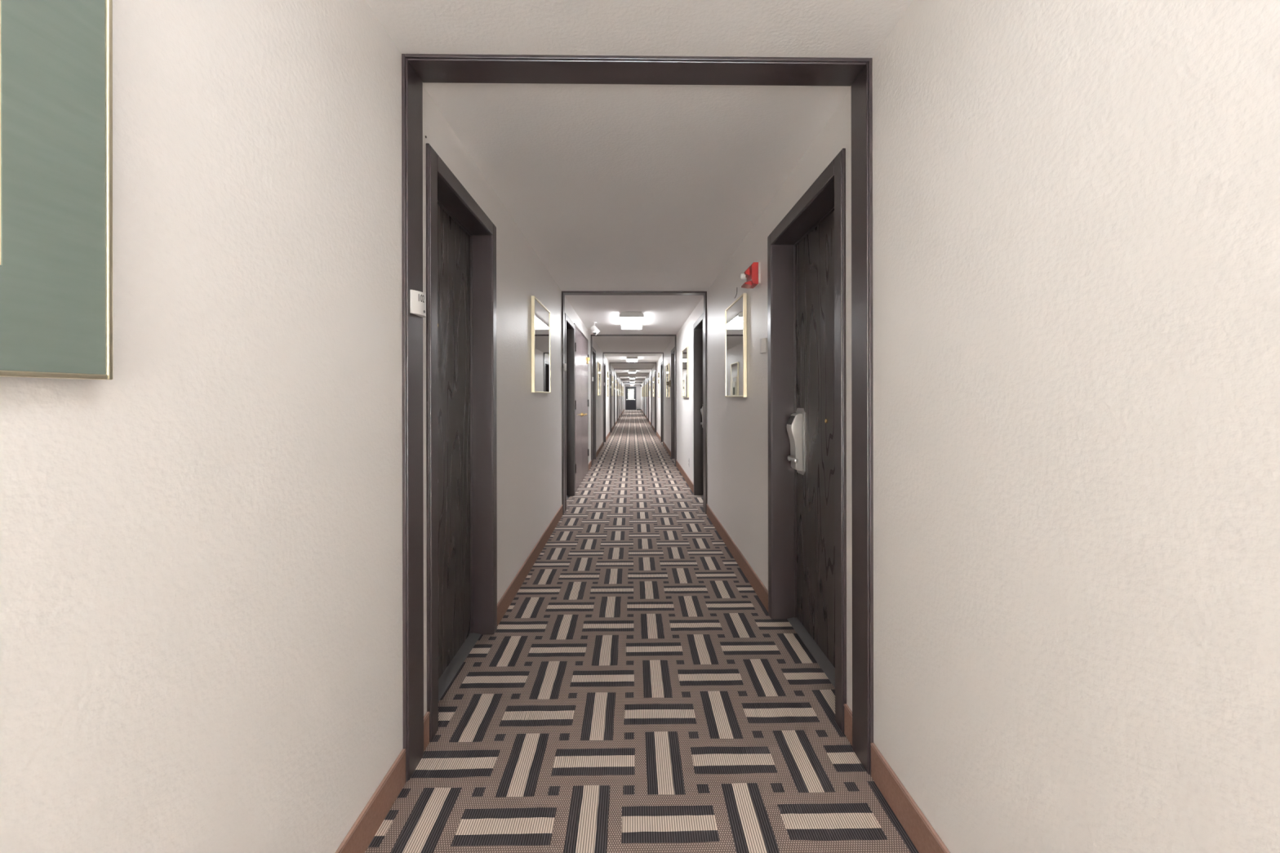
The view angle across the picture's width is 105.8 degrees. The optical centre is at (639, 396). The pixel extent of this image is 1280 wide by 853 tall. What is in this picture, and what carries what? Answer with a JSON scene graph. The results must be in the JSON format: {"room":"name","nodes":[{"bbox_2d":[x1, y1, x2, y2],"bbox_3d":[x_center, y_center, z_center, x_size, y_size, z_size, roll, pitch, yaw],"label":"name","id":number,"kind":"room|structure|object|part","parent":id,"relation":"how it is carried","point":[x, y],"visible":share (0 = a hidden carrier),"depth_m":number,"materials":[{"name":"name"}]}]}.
{"room":"hotel corridor","nodes":[
{"label":"hotel corridor","id":0,"kind":"room"},
{"bbox_2d":[0,0,624,852],"bbox_3d":[-1.108,0.077,18.935,0.220,2.244,45.100,0,0,-1],"label":"wall","id":1,"kind":"structure","parent":0,"point":[201,542],"depth_m":0.85,"materials":[{"name":"white paint"}]},
{"bbox_2d":[0,0,113,379],"bbox_3d":[-0.693,-0.372,0.126,0.024,0.700,1.014,0,0,-1],"label":"framed picture","id":2,"kind":"object","parent":1,"relation":"attached to","point":[56,55],"visible":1,"depth_m":0.57,"materials":[{"name":"gold metal"}]},
{"bbox_2d":[426,142,497,742],"bbox_3d":[-0.805,0.158,2.053,0.173,2.041,0.812,0,0,-1],"label":"door","id":3,"kind":"structure","parent":1,"relation":"in","point":[461,445],"depth_m":2.19,"materials":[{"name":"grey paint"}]},
{"bbox_2d":[335,408,624,852],"bbox_3d":[-0.991,1.126,18.937,0.010,0.105,45.100,0,0,-1],"label":"baseboard","id":4,"kind":"structure","parent":1,"relation":"attached to","point":[357,840],"depth_m":1.40,"materials":[{"name":"brown wood"}]},
{"bbox_2d":[531,295,551,393],"bbox_3d":[-0.749,-0.363,3.691,0.024,0.673,0.665,0,0,-1],"label":"wall mirror","id":5,"kind":"object","parent":1,"relation":"attached to","point":[540,315],"visible":1,"depth_m":3.62,"materials":[{"name":"gold metal"}]},
{"bbox_2d":[564,312,574,511],"bbox_3d":[-0.858,0.158,5.383,0.173,2.041,0.812,0,0,-1],"label":"door","id":6,"kind":"structure","parent":1,"relation":"in","point":[569,325],"depth_m":5.72,"materials":[{"name":"grey paint"}]},
{"bbox_2d":[573,323,589,494],"bbox_3d":[-0.773,0.148,6.699,0.068,2.060,1.760,0,0,-1],"label":"door","id":7,"kind":"structure","parent":1,"relation":"in","point":[581,342],"depth_m":6.51,"materials":[{"name":"grey paint"}]},
{"bbox_2d":[591,346,595,458],"bbox_3d":[-0.910,0.158,8.755,0.173,2.041,0.812,0,0,-1],"label":"door","id":8,"kind":"structure","parent":1,"relation":"in","point":[593,351],"depth_m":9.10,"materials":[{"name":"grey paint"}]},
{"bbox_3d":[-0.831,0.158,8.756,0.015,2.041,0.812,0,0,-1],"label":"casing","id":9,"kind":"part","parent":8,"relation":"part of","materials":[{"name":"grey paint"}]},
{"bbox_2d":[597,362,600,395],"bbox_3d":[-0.849,-0.354,10.113,0.024,0.675,0.670,0,0,-1],"label":"wall mirror","id":10,"kind":"object","parent":1,"relation":"attached to","point":[598,363],"visible":1,"depth_m":9.78,"materials":[{"name":"gold metal"}]},
{"bbox_2d":[599,364,600,395],"bbox_3d":[-0.850,-0.354,10.113,0.014,0.653,0.648,0,0,-1],"label":"mirror glass","id":11,"kind":"object","parent":10,"relation":"attached to","point":[599,364],"depth_m":10.22,"materials":[{"name":"white"}]},
{"bbox_2d":[604,361,605,442],"bbox_3d":[-0.963,0.158,12.114,0.173,2.041,0.812,0,0,-1],"label":"door","id":12,"kind":"structure","parent":1,"relation":"in","point":[604,362],"depth_m":12.46,"materials":[{"name":"grey paint"}]},
{"bbox_2d":[606,370,608,395],"bbox_3d":[-0.901,-0.354,13.473,0.024,0.675,0.670,0,0,-1],"label":"wall mirror","id":13,"kind":"object","parent":1,"relation":"attached to","point":[607,372],"visible":0.98,"depth_m":13.44,"materials":[{"name":"gold metal"}]},
{"bbox_2d":[610,369,611,432],"bbox_3d":[-1.016,0.159,15.494,0.173,2.041,0.812,0,0,-1],"label":"door","id":14,"kind":"structure","parent":1,"relation":"in","point":[611,370],"depth_m":15.83,"materials":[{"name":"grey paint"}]},
{"bbox_2d":[611,376,613,395],"bbox_3d":[-0.954,-0.354,16.852,0.024,0.675,0.670,0,0,-1],"label":"wall mirror","id":15,"kind":"object","parent":1,"relation":"attached to","point":[611,376],"visible":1,"depth_m":16.74,"materials":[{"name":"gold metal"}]},
{"bbox_2d":[614,374,615,426],"bbox_3d":[-1.068,0.159,18.864,0.173,2.041,0.812,0,0,-1],"label":"door","id":16,"kind":"structure","parent":1,"relation":"in","point":[615,375],"depth_m":19.21,"materials":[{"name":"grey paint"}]},
{"bbox_2d":[617,377,617,422],"bbox_3d":[-1.121,0.159,22.223,0.173,2.041,0.812,0,0,-1],"label":"door","id":17,"kind":"structure","parent":1,"relation":"in","point":[617,378],"depth_m":22.57,"materials":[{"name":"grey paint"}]},
{"bbox_2d":[620,382,621,416],"bbox_3d":[-1.226,0.159,28.942,0.173,2.041,0.812,0,0,-1],"label":"door","id":18,"kind":"structure","parent":1,"relation":"in","point":[620,382],"depth_m":29.28,"materials":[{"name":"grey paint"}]},
{"bbox_2d":[624,384,640,409],"bbox_3d":[-0.629,0.076,41.570,1.887,2.244,0.150,0,0,-1],"label":"wall","id":19,"kind":"structure","parent":0,"point":[637,386],"depth_m":41.50,"materials":[{"name":"grey paint"}]},
{"bbox_2d":[625,386,635,409],"bbox_3d":[-0.784,0.169,41.530,0.917,2.020,0.165,0,0,-1],"label":"door","id":20,"kind":"structure","parent":19,"relation":"in","point":[630,404],"depth_m":41.51,"materials":[{"name":"black paint"}]},
{"bbox_2d":[365,0,912,384],"bbox_3d":[-0.268,-1.096,16.998,6.800,0.100,49.300,0,0,-1],"label":"ceiling","id":21,"kind":"structure","parent":0,"point":[612,187],"depth_m":1.89,"materials":[{"name":"white paint"}]},
{"bbox_2d":[590,321,599,334],"bbox_3d":[-0.636,-0.956,6.855,0.140,0.178,0.096,0,0,-1],"label":"security camera","id":22,"kind":"object","parent":21,"relation":"attached to","point":[594,330],"visible":1,"depth_m":6.83,"materials":[{"name":"white plastic"}]},
{"bbox_2d":[619,311,644,329],"bbox_3d":[-0.113,-1.013,6.537,0.304,0.067,1.120,0,0,-1],"label":"ceiling light","id":23,"kind":"object","parent":21,"relation":"attached to","point":[628,320],"visible":1,"depth_m":6.26,"materials":[{"name":"white plastic"}]},
{"bbox_2d":[626,356,637,362],"bbox_3d":[-0.218,-1.013,13.268,0.304,0.067,1.120,0,0,-1],"label":"ceiling light","id":24,"kind":"object","parent":21,"relation":"attached to","point":[629,359],"visible":1,"depth_m":12.93,"materials":[{"name":"white plastic"}]},
{"bbox_2d":[364,409,919,852],"bbox_3d":[-0.274,1.202,19.023,1.887,0.050,45.250,0,0,-1],"label":"floor","id":25,"kind":"structure","parent":0,"point":[636,692],"depth_m":1.80,"materials":[{"name":"carpet"}]},
{"bbox_2d":[616,373,645,406],"bbox_3d":[-0.318,0.066,21.715,1.447,2.224,0.115,0,0,-1],"label":"frame","id":26,"kind":"object","parent":25,"relation":"on","point":[616,373],"visible":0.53,"depth_m":21.65,"materials":[{"name":"grey paint"}]},
{"bbox_2d":[609,362,656,434],"bbox_3d":[-0.213,0.066,14.986,1.447,2.224,0.115,0,0,-1],"label":"frame","id":27,"kind":"object","parent":25,"relation":"on","point":[610,362],"visible":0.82,"depth_m":14.96,"materials":[{"name":"grey paint"}]},
{"bbox_2d":[613,368,652,427],"bbox_3d":[-0.266,0.066,18.356,1.447,2.224,0.115,0,0,-1],"label":"frame","id":28,"kind":"object","parent":25,"relation":"on","point":[614,369],"visible":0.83,"depth_m":18.31,"materials":[{"name":"grey paint"}]},
{"bbox_2d":[603,352,663,445],"bbox_3d":[-0.160,0.066,11.606,1.447,2.224,0.115,0,0,-1],"label":"frame","id":29,"kind":"object","parent":25,"relation":"on","point":[603,353],"visible":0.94,"depth_m":11.56,"materials":[{"name":"grey paint"}]},
{"bbox_2d":[591,334,676,465],"bbox_3d":[-0.107,0.065,8.247,1.447,2.224,0.115,0,0,-1],"label":"frame","id":30,"kind":"object","parent":25,"relation":"on","point":[591,335],"visible":0.97,"depth_m":8.21,"materials":[{"name":"grey paint"}]},
{"bbox_2d":[561,291,706,515],"bbox_3d":[-0.055,0.065,4.875,1.447,2.224,0.115,0,0,-1],"label":"frame","id":31,"kind":"object","parent":25,"relation":"on","point":[563,293],"visible":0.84,"depth_m":4.83,"materials":[{"name":"grey paint"}]},
{"bbox_2d":[563,363,566,371],"bbox_3d":[-0.751,-0.294,4.873,0.023,0.072,0.092,0,0,-1],"label":"room sign","id":32,"kind":"object","parent":31,"relation":"attached to","point":[564,364],"visible":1,"depth_m":4.84,"materials":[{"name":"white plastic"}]},
{"bbox_2d":[401,53,873,782],"bbox_3d":[-0.003,0.065,1.545,1.447,2.224,0.115,0,0,-1],"label":"frame","id":33,"kind":"object","parent":25,"relation":"on","point":[417,69],"visible":0.99,"depth_m":1.53,"materials":[{"name":"grey paint"}]},
{"bbox_2d":[409,289,426,317],"bbox_3d":[-0.698,-0.294,1.542,0.024,0.072,0.094,0,0,-1],"label":"room sign","id":34,"kind":"object","parent":33,"relation":"attached to","point":[417,299],"visible":1,"depth_m":1.51,"materials":[{"name":"white plastic"}]},
{"bbox_2d":[643,380,644,414],"bbox_3d":[-0.476,0.066,31.794,1.447,2.224,0.115,0,0,-1],"label":"frame","id":35,"kind":"object","parent":25,"relation":"on","point":[643,380],"visible":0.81,"depth_m":31.75,"materials":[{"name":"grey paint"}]},
{"bbox_2d":[640,0,1279,852],"bbox_3d":[0.558,0.074,18.961,0.220,2.244,45.100,0,0,-1],"label":"wall","id":36,"kind":"structure","parent":0,"point":[1076,203],"depth_m":0.84,"materials":[{"name":"white paint"}]},
{"bbox_2d":[644,382,644,410],"bbox_3d":[0.374,0.156,28.939,0.194,2.041,0.862,0,0,-1],"label":"door","id":37,"kind":"structure","parent":36,"relation":"in","point":[644,382],"depth_m":29.31,"materials":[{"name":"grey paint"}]},
{"bbox_2d":[645,380,646,417],"bbox_3d":[0.427,0.156,25.580,0.194,2.041,0.862,0,0,-1],"label":"door","id":38,"kind":"structure","parent":36,"relation":"in","point":[646,380],"depth_m":25.95,"materials":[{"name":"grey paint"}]},
{"bbox_2d":[648,377,648,422],"bbox_3d":[0.479,0.156,22.220,0.194,2.041,0.862,0,0,-1],"label":"door","id":39,"kind":"structure","parent":36,"relation":"in","point":[648,377],"depth_m":22.58,"materials":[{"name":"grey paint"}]},
{"bbox_2d":[650,374,651,426],"bbox_3d":[0.532,0.155,18.861,0.194,2.041,0.862,0,0,-1],"label":"door","id":40,"kind":"structure","parent":36,"relation":"in","point":[651,375],"depth_m":19.23,"materials":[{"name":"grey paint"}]},
{"bbox_2d":[653,377,654,396],"bbox_3d":[0.470,-0.320,16.774,0.024,0.683,0.670,0,0,-1],"label":"wall mirror","id":41,"kind":"object","parent":36,"relation":"attached to","point":[653,377],"visible":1,"depth_m":16.57,"materials":[{"name":"gold metal"}]},
{"bbox_2d":[654,369,656,434],"bbox_3d":[0.585,0.155,15.491,0.194,2.041,0.862,0,0,-1],"label":"door","id":42,"kind":"structure","parent":36,"relation":"in","point":[655,370],"depth_m":15.85,"materials":[{"name":"grey paint"}]},
{"bbox_2d":[657,372,660,397],"bbox_3d":[0.523,-0.321,13.395,0.024,0.683,0.670,0,0,-1],"label":"wall mirror","id":43,"kind":"object","parent":36,"relation":"attached to","point":[659,376],"visible":1,"depth_m":13.06,"materials":[{"name":"gold metal"}]},
{"bbox_2d":[660,360,662,442],"bbox_3d":[0.638,0.155,12.111,0.194,2.041,0.862,0,0,-1],"label":"door","id":44,"kind":"structure","parent":36,"relation":"in","point":[661,363],"depth_m":12.48,"materials":[{"name":"grey paint"}]},
{"bbox_2d":[666,363,669,397],"bbox_3d":[0.575,-0.321,10.035,0.024,0.683,0.670,0,0,-1],"label":"wall mirror","id":45,"kind":"object","parent":36,"relation":"attached to","point":[668,364],"visible":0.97,"depth_m":9.98,"materials":[{"name":"gold metal"}]},
{"bbox_2d":[666,380,671,386],"bbox_3d":[0.553,-0.249,9.340,0.089,0.120,0.120,0,0,-1],"label":"alarm box","id":46,"kind":"object","parent":36,"relation":"attached to","point":[668,383],"visible":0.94,"depth_m":9.30,"materials":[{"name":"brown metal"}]},
{"bbox_2d":[671,346,675,458],"bbox_3d":[0.690,0.155,8.752,0.194,2.041,0.862,0,0,-1],"label":"door","id":47,"kind":"structure","parent":36,"relation":"in","point":[673,351],"depth_m":9.12,"materials":[{"name":"grey paint"}]},
{"bbox_2d":[681,346,688,397],"bbox_3d":[0.627,-0.323,6.733,0.024,0.678,0.705,0,0,-1],"label":"wall mirror","id":48,"kind":"object","parent":36,"relation":"attached to","point":[685,353],"visible":1,"depth_m":6.65,"materials":[{"name":"gold metal"}]},
{"bbox_2d":[682,347,687,396],"bbox_3d":[0.628,-0.323,6.733,0.014,0.656,0.683,0,0,-1],"label":"mirror glass","id":49,"kind":"object","parent":48,"relation":"attached to","point":[685,351],"depth_m":6.66,"materials":[{"name":"white"}]},
{"bbox_2d":[693,312,704,511],"bbox_3d":[0.743,0.155,5.380,0.194,2.041,0.862,0,0,-1],"label":"door","id":50,"kind":"structure","parent":36,"relation":"in","point":[698,326],"depth_m":5.75,"materials":[{"name":"grey paint"}]},
{"bbox_2d":[724,293,746,397],"bbox_3d":[0.678,-0.333,3.458,0.024,0.678,0.627,0,0,-1],"label":"wall mirror","id":51,"kind":"object","parent":36,"relation":"attached to","point":[735,315],"visible":1,"depth_m":3.37,"materials":[{"name":"gold metal"}]},
{"bbox_2d":[739,262,759,288],"bbox_3d":[0.647,-0.715,2.873,0.103,0.129,0.131,0,0,-1],"label":"fire alarm","id":52,"kind":"object","parent":36,"relation":"attached to","point":[752,273],"visible":1,"depth_m":2.82,"materials":[{"name":"red plastic"}]},
{"bbox_2d":[744,266,750,277],"bbox_3d":[0.634,-0.741,2.889,0.028,0.057,0.067,0,0,-1],"label":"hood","id":53,"kind":"object","parent":52,"relation":"attached to","point":[747,273],"depth_m":2.86,"materials":[{"name":"red plastic"}]},
{"bbox_2d":[760,337,766,353],"bbox_3d":[0.689,-0.284,2.731,0.023,0.080,0.090,0,0,-1],"label":"room sign","id":54,"kind":"object","parent":36,"relation":"attached to","point":[762,341],"visible":1,"depth_m":2.70,"materials":[{"name":"white plastic"}]},
{"bbox_2d":[640,408,950,852],"bbox_3d":[0.445,1.124,18.959,0.010,0.105,45.100,0,0,-1],"label":"baseboard","id":55,"kind":"structure","parent":36,"relation":"attached to","point":[916,825],"depth_m":1.41,"materials":[{"name":"brown wood"}]},
{"bbox_2d":[767,147,846,733],"bbox_3d":[0.793,0.155,2.154,0.194,2.041,0.932,0,0,-1],"label":"door","id":56,"kind":"structure","parent":36,"relation":"in","point":[806,249],"depth_m":2.31,"materials":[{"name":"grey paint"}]},
{"bbox_3d":[0.773,0.318,2.440,0.026,0.028,0.119,0,0,-1],"label":"lever","id":57,"kind":"part","parent":56,"relation":"part of","materials":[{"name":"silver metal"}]}
]}

